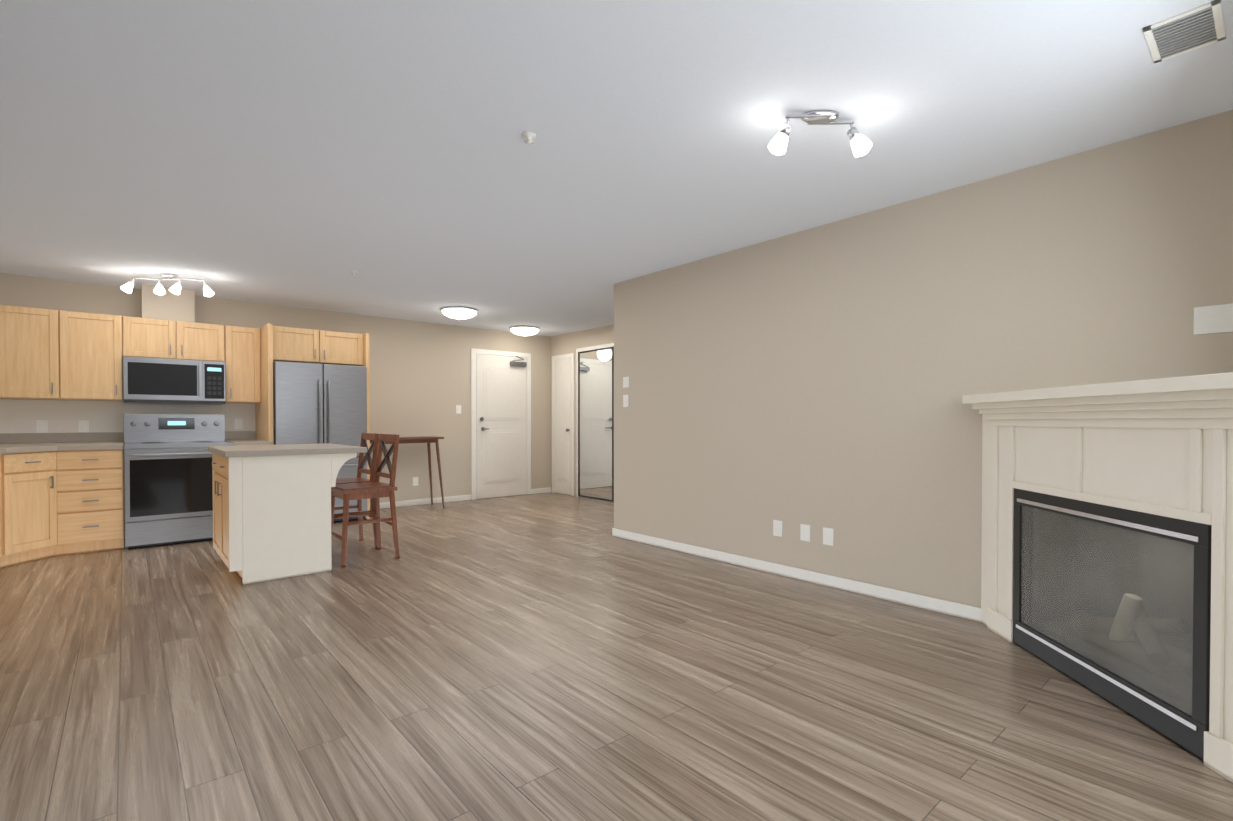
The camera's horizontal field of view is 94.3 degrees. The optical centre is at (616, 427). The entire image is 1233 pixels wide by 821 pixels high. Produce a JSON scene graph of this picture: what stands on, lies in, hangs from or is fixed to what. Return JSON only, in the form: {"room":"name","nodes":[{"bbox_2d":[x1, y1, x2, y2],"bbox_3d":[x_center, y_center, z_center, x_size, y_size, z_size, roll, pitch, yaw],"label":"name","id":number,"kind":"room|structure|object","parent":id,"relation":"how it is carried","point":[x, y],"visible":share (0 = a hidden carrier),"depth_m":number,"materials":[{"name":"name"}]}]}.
{"room":"apartment living room","nodes":[
{"label":"apartment living room","id":0,"kind":"room"},
{"bbox_2d":[225,439,271,445],"bbox_3d":[-3.816,0.152,5.882,0.323,0.040,0.992,-1,1,-41],"label":"countertop","id":1,"kind":"structure","parent":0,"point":[236,442],"depth_m":5.60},
{"bbox_2d":[0,273,550,502],"bbox_3d":[-3.538,-0.183,6.907,6.900,2.430,0.200,-1,1,-41],"label":"wall","id":2,"kind":"structure","parent":0,"point":[419,378],"depth_m":7.49,"materials":[{"name":"paint"}]},
{"bbox_2d":[0,305,71,399],"bbox_3d":[-5.235,-0.654,5.081,0.548,0.790,0.342,-1,1,-41],"label":"upper cabinet","id":3,"kind":"object","parent":2,"relation":"attached to","point":[50,354],"depth_m":5.00,"materials":[{"name":"brown wood"}]},
{"bbox_2d":[36,420,47,432],"bbox_3d":[-5.284,-0.011,5.259,0.075,0.115,0.008,-1,1,-41],"label":"outlet","id":4,"kind":"object","parent":2,"relation":"attached to","point":[41,426],"visible":1,"depth_m":5.26,"materials":[{"name":"white plastic"}]},
{"bbox_2d":[78,420,88,431],"bbox_3d":[-5.071,-0.013,5.441,0.075,0.115,0.008,-1,1,-41],"label":"outlet","id":5,"kind":"object","parent":2,"relation":"attached to","point":[83,425],"visible":1,"depth_m":5.44,"materials":[{"name":"white plastic"}]},
{"bbox_2d":[72,311,123,400],"bbox_3d":[-4.934,-0.656,5.340,0.486,0.790,0.342,-1,1,-41],"label":"upper cabinet","id":6,"kind":"object","parent":2,"relation":"attached to","point":[97,360],"depth_m":5.26,"materials":[{"name":"brown wood"}]},
{"bbox_2d":[0,431,255,442],"bbox_3d":[-4.970,0.091,5.533,2.526,0.090,0.015,-1,1,-41],"label":"backsplash","id":7,"kind":"structure","parent":2,"relation":"attached to","point":[9,436],"depth_m":5.37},
{"bbox_2d":[124,316,183,359],"bbox_3d":[-4.575,-0.865,5.647,0.457,0.380,0.342,-1,1,-41],"label":"upper cabinet","id":8,"kind":"object","parent":2,"relation":"attached to","point":[143,337],"depth_m":5.52,"materials":[{"name":"brown wood"}]},
{"bbox_2d":[123,356,225,404],"bbox_3d":[-4.415,-0.457,5.725,0.790,0.428,0.437,-1,1,-41],"label":"microwave","id":9,"kind":"object","parent":8,"relation":"attached to","point":[160,381],"visible":1,"depth_m":5.57,"materials":[{"name":"silver metal"}]},
{"bbox_2d":[184,322,227,364],"bbox_3d":[-4.318,-0.867,5.868,0.457,0.380,0.342,-1,1,-41],"label":"upper cabinet","id":10,"kind":"object","parent":2,"relation":"attached to","point":[202,341],"depth_m":5.79,"materials":[{"name":"brown wood"}]},
{"bbox_2d":[234,419,242,428],"bbox_3d":[-4.131,-0.041,6.250,0.075,0.115,0.008,-1,1,-41],"label":"outlet","id":11,"kind":"object","parent":2,"relation":"attached to","point":[238,423],"visible":1,"depth_m":6.25,"materials":[{"name":"white plastic"}]},
{"bbox_2d":[225,326,263,404],"bbox_3d":[-4.023,-0.665,6.124,0.315,0.790,0.342,-1,1,-41],"label":"upper cabinet","id":12,"kind":"object","parent":2,"relation":"attached to","point":[244,371],"depth_m":6.01,"materials":[{"name":"brown wood"}]},
{"bbox_2d":[264,325,327,364],"bbox_3d":[-3.576,-0.884,6.311,0.513,0.355,0.638,-1,1,-41],"label":"upper cabinet","id":13,"kind":"object","parent":2,"relation":"attached to","point":[284,344],"depth_m":6.05,"materials":[{"name":"brown wood"}]},
{"bbox_2d":[328,331,363,365],"bbox_3d":[-3.277,-0.887,6.568,0.513,0.355,0.638,-1,1,-41],"label":"upper cabinet","id":14,"kind":"object","parent":2,"relation":"attached to","point":[344,348],"depth_m":6.38,"materials":[{"name":"brown wood"}]},
{"bbox_2d":[413,477,417,485],"bbox_3d":[-2.651,0.709,7.543,0.075,0.115,0.008,-1,1,-41],"label":"outlet","id":15,"kind":"object","parent":2,"relation":"attached to","point":[415,481],"visible":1,"depth_m":7.54,"materials":[{"name":"white plastic"}]},
{"bbox_2d":[380,494,470,508],"bbox_3d":[-2.645,0.986,7.548,1.570,0.078,0.011,-1,1,-41],"label":"baseboard","id":16,"kind":"structure","parent":2,"relation":"attached to","point":[383,505],"depth_m":7.62,"materials":[{"name":"white wood"}]},
{"bbox_2d":[456,405,460,413],"bbox_3d":[-2.189,-0.254,7.930,0.075,0.115,0.008,-1,1,-41],"label":"light switch","id":17,"kind":"object","parent":2,"relation":"attached to","point":[458,409],"visible":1,"depth_m":7.92,"materials":[{"name":"white plastic"}]},
{"bbox_2d":[471,348,530,499],"bbox_3d":[-1.644,-0.051,8.333,0.978,2.135,0.107,-1,1,-41],"label":"entry door","id":18,"kind":"structure","parent":2,"relation":"in","point":[500,423],"depth_m":8.33,"materials":[{"name":"paint"}]},
{"bbox_2d":[531,487,550,493],"bbox_3d":[-1.161,0.972,8.825,0.371,0.078,0.011,-1,1,-41],"label":"baseboard","id":19,"kind":"structure","parent":2,"relation":"attached to","point":[539,490],"depth_m":8.82,"materials":[{"name":"white wood"}]},
{"bbox_2d":[551,324,613,495],"bbox_3d":[0.080,-0.193,7.824,0.220,2.430,3.370,-1,1,-41],"label":"wall","id":20,"kind":"structure","parent":0,"point":[568,343],"depth_m":8.45,"materials":[{"name":"paint"}]},
{"bbox_2d":[552,353,574,495],"bbox_3d":[-0.833,-0.048,8.663,0.068,2.120,0.570,-1,1,-41],"label":"closet door","id":21,"kind":"structure","parent":20,"relation":"in","point":[563,463],"depth_m":8.64,"materials":[{"name":"paint"}]},
{"bbox_2d":[576,343,613,502],"bbox_3d":[-0.035,-0.063,7.760,0.036,2.170,1.660,-1,1,-41],"label":"sliding doors","id":22,"kind":"structure","parent":20,"relation":"in","point":[595,422],"depth_m":8.06,"materials":[{"name":"silver metal"}]},
{"bbox_2d":[0,492,1232,820],"bbox_3d":[-0.602,1.118,3.511,7.000,0.100,9.300,-1,1,-41],"label":"floor","id":23,"kind":"structure","parent":0,"point":[550,656],"depth_m":2.29,"materials":[{"name":"brown wood"}]},
{"bbox_2d":[0,479,15,567],"bbox_3d":[-3.951,0.638,3.015,0.778,0.870,2.807,-1,1,-41],"label":"base cabinet","id":24,"kind":"object","parent":23,"relation":"on","point":[7,486],"depth_m":4.30,"materials":[{"name":"brown wood"}]},
{"bbox_2d":[16,475,59,564],"bbox_3d":[-5.151,0.621,4.580,1.002,0.870,1.232,-1,1,-41],"label":"base cabinet","id":25,"kind":"object","parent":23,"relation":"on","point":[37,500],"depth_m":4.51,"materials":[{"name":"brown wood"}]},
{"bbox_2d":[60,475,124,555],"bbox_3d":[-4.708,0.616,5.109,0.462,0.870,1.008,-1,1,-41],"label":"base cabinet","id":26,"kind":"object","parent":23,"relation":"on","point":[61,486],"depth_m":4.78,"materials":[{"name":"brown wood"}]},
{"bbox_2d":[0,443,123,478],"bbox_3d":[-4.095,0.176,3.665,1.415,0.040,3.988,-1,1,-41],"label":"drawers","id":27,"kind":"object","parent":26,"relation":"on","point":[17,460],"depth_m":4.67,"materials":[{"name":"brown wood"}]},
{"bbox_2d":[124,414,232,548],"bbox_3d":[-4.106,0.461,5.368,0.779,1.175,0.742,-1,1,-41],"label":"stove","id":28,"kind":"object","parent":23,"relation":"on","point":[168,484],"visible":0.83,"depth_m":5.14,"materials":[{"name":"silver metal"}]},
{"bbox_2d":[208,443,366,584],"bbox_3d":[-2.578,0.603,4.460,0.900,0.910,1.035,-1,1,-41],"label":"kitchen island","id":29,"kind":"object","parent":23,"relation":"on","point":[271,512],"visible":1,"depth_m":4.03,"materials":[{"name":"white wood"}]},
{"bbox_2d":[273,361,366,521],"bbox_3d":[-3.356,0.177,6.371,0.894,1.720,0.816,-1,1,-41],"label":"fridge","id":30,"kind":"object","parent":23,"relation":"on","point":[313,403],"visible":0.54,"depth_m":6.09,"materials":[{"name":"metal"}]},
{"bbox_2d":[334,433,378,548],"bbox_3d":[-2.381,0.552,5.022,0.461,1.004,0.477,-1,1,-41],"label":"bar stool","id":31,"kind":"object","parent":23,"relation":"on","point":[362,461],"visible":0.5,"depth_m":5.08,"materials":[{"name":"brown wood"}]},
{"bbox_2d":[331,434,399,566],"bbox_3d":[-2.061,0.556,4.651,0.461,1.004,0.477,-1,1,-41],"label":"bar stool","id":32,"kind":"object","parent":23,"relation":"on","point":[376,489],"visible":0.9,"depth_m":4.60,"materials":[{"name":"brown wood"}]},
{"bbox_2d":[370,436,444,509],"bbox_3d":[-2.675,0.574,7.170,0.921,0.911,0.382,-1,1,-41],"label":"console table","id":33,"kind":"object","parent":23,"relation":"on","point":[428,440],"visible":0.65,"depth_m":7.30,"materials":[{"name":"brown wood"}]},
{"bbox_2d":[962,372,1232,782],"bbox_3d":[1.907,0.458,2.247,1.328,1.248,1.352,-1,1,-41],"label":"fireplace","id":34,"kind":"object","parent":23,"relation":"on","point":[1107,547],"visible":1,"depth_m":2.23,"materials":[{"name":"beige paint"}]},
{"bbox_2d":[0,0,1232,336],"bbox_3d":[-0.602,-1.411,3.483,7.000,0.100,9.300,-1,1,-41],"label":"ceiling","id":35,"kind":"structure","parent":0,"point":[310,154],"depth_m":2.57,"materials":[{"name":"paint"}]},
{"bbox_2d":[121,273,213,296],"bbox_3d":[-4.024,-1.287,5.134,0.650,0.185,0.378,-1,1,-41],"label":"track light","id":36,"kind":"object","parent":35,"relation":"attached to","point":[160,290],"visible":1,"depth_m":5.12,"materials":[{"name":"silver metal"}]},
{"bbox_2d":[141,284,194,322],"bbox_3d":[-4.501,-1.221,5.739,0.410,0.326,0.292,-1,1,-41],"label":"chase","id":37,"kind":"object","parent":35,"relation":"attached to","point":[168,305],"visible":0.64,"depth_m":5.63,"materials":[{"name":"paint"}]},
{"bbox_2d":[441,306,477,319],"bbox_3d":[-1.859,-1.335,6.769,0.424,0.125,0.424,-1,1,-41],"label":"dome light","id":38,"kind":"object","parent":35,"relation":"attached to","point":[458,312],"visible":1,"depth_m":6.64,"materials":[{"name":"white glass"}]},
{"bbox_2d":[510,325,539,336],"bbox_3d":[-1.299,-1.349,8.096,0.424,0.125,0.424,-1,1,-41],"label":"dome light","id":39,"kind":"object","parent":35,"relation":"attached to","point":[522,330],"visible":1,"depth_m":7.96,"materials":[{"name":"white glass"}]},
{"bbox_2d":[522,131,535,143],"bbox_3d":[-0.403,-1.334,2.639,0.064,0.036,0.064,-1,1,-41],"label":"smoke detector","id":40,"kind":"object","parent":35,"relation":"attached to","point":[529,136],"visible":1,"depth_m":2.63,"materials":[{"name":"white plastic"}]},
{"bbox_2d":[768,110,871,156],"bbox_3d":[0.878,-1.265,2.470,0.449,0.172,0.084,0,1,-1],"label":"light","id":41,"kind":"object","parent":35,"relation":"attached to","point":[861,145],"visible":1,"depth_m":2.45,"materials":[{"name":"silver metal"}]},
{"bbox_2d":[1143,0,1225,62],"bbox_3d":[1.935,-1.341,1.947,0.280,0.008,0.180,-1,1,-41],"label":"ceiling vent","id":42,"kind":"object","parent":35,"relation":"in","point":[1187,31],"visible":1,"depth_m":1.93,"materials":[{"name":"white plastic"}]},
{"bbox_2d":[614,110,1232,607],"bbox_3d":[2.184,-0.155,4.245,1.700,2.430,4.800,-1,1,-41],"label":"wall","id":43,"kind":"structure","parent":0,"point":[818,378],"depth_m":3.46,"materials":[{"name":"paint"}]},
{"bbox_2d":[623,395,628,406],"bbox_3d":[0.088,-0.252,5.370,0.008,0.115,0.075,-1,1,-41],"label":"light switch","id":44,"kind":"object","parent":43,"relation":"attached to","point":[625,400],"visible":1,"depth_m":5.37,"materials":[{"name":"white plastic"}]},
{"bbox_2d":[623,377,628,387],"bbox_3d":[0.088,-0.427,5.368,0.008,0.100,0.080,-1,1,-41],"label":"thermostat","id":45,"kind":"object","parent":43,"relation":"attached to","point":[625,382],"visible":1,"depth_m":5.37,"materials":[{"name":"white plastic"}]},
{"bbox_2d":[773,520,782,536],"bbox_3d":[1.165,0.727,4.130,0.008,0.115,0.075,-1,1,-41],"label":"electrical outlet","id":46,"kind":"object","parent":43,"relation":"attached to","point":[777,527],"visible":1,"depth_m":4.13,"materials":[{"name":"white plastic"}]},
{"bbox_2d":[612,528,981,622],"bbox_3d":[1.003,1.021,4.318,0.011,0.078,3.192,-1,1,-41],"label":"baseboard","id":47,"kind":"structure","parent":43,"relation":"attached to","point":[968,612],"depth_m":3.86,"materials":[{"name":"white wood"}]},
{"bbox_2d":[800,524,809,541],"bbox_3d":[1.309,0.729,3.964,0.006,0.115,0.075,-1,1,-41],"label":"electrical outlet","id":48,"kind":"object","parent":43,"relation":"attached to","point":[804,532],"visible":1,"depth_m":3.96,"materials":[{"name":"white plastic"}]},
{"bbox_2d":[823,527,833,545],"bbox_3d":[1.419,0.730,3.834,0.008,0.115,0.075,-1,1,-41],"label":"electrical outlet","id":49,"kind":"object","parent":43,"relation":"attached to","point":[828,536],"visible":1,"depth_m":3.83,"materials":[{"name":"white plastic"}]},
{"bbox_2d":[1194,303,1232,334],"bbox_3d":[2.581,-0.468,2.473,0.006,0.120,0.120,-1,1,-41],"label":"electrical outlet plate","id":50,"kind":"object","parent":43,"relation":"attached to","point":[1213,319],"visible":1,"depth_m":2.47,"materials":[{"name":"white plastic"}]}
]}

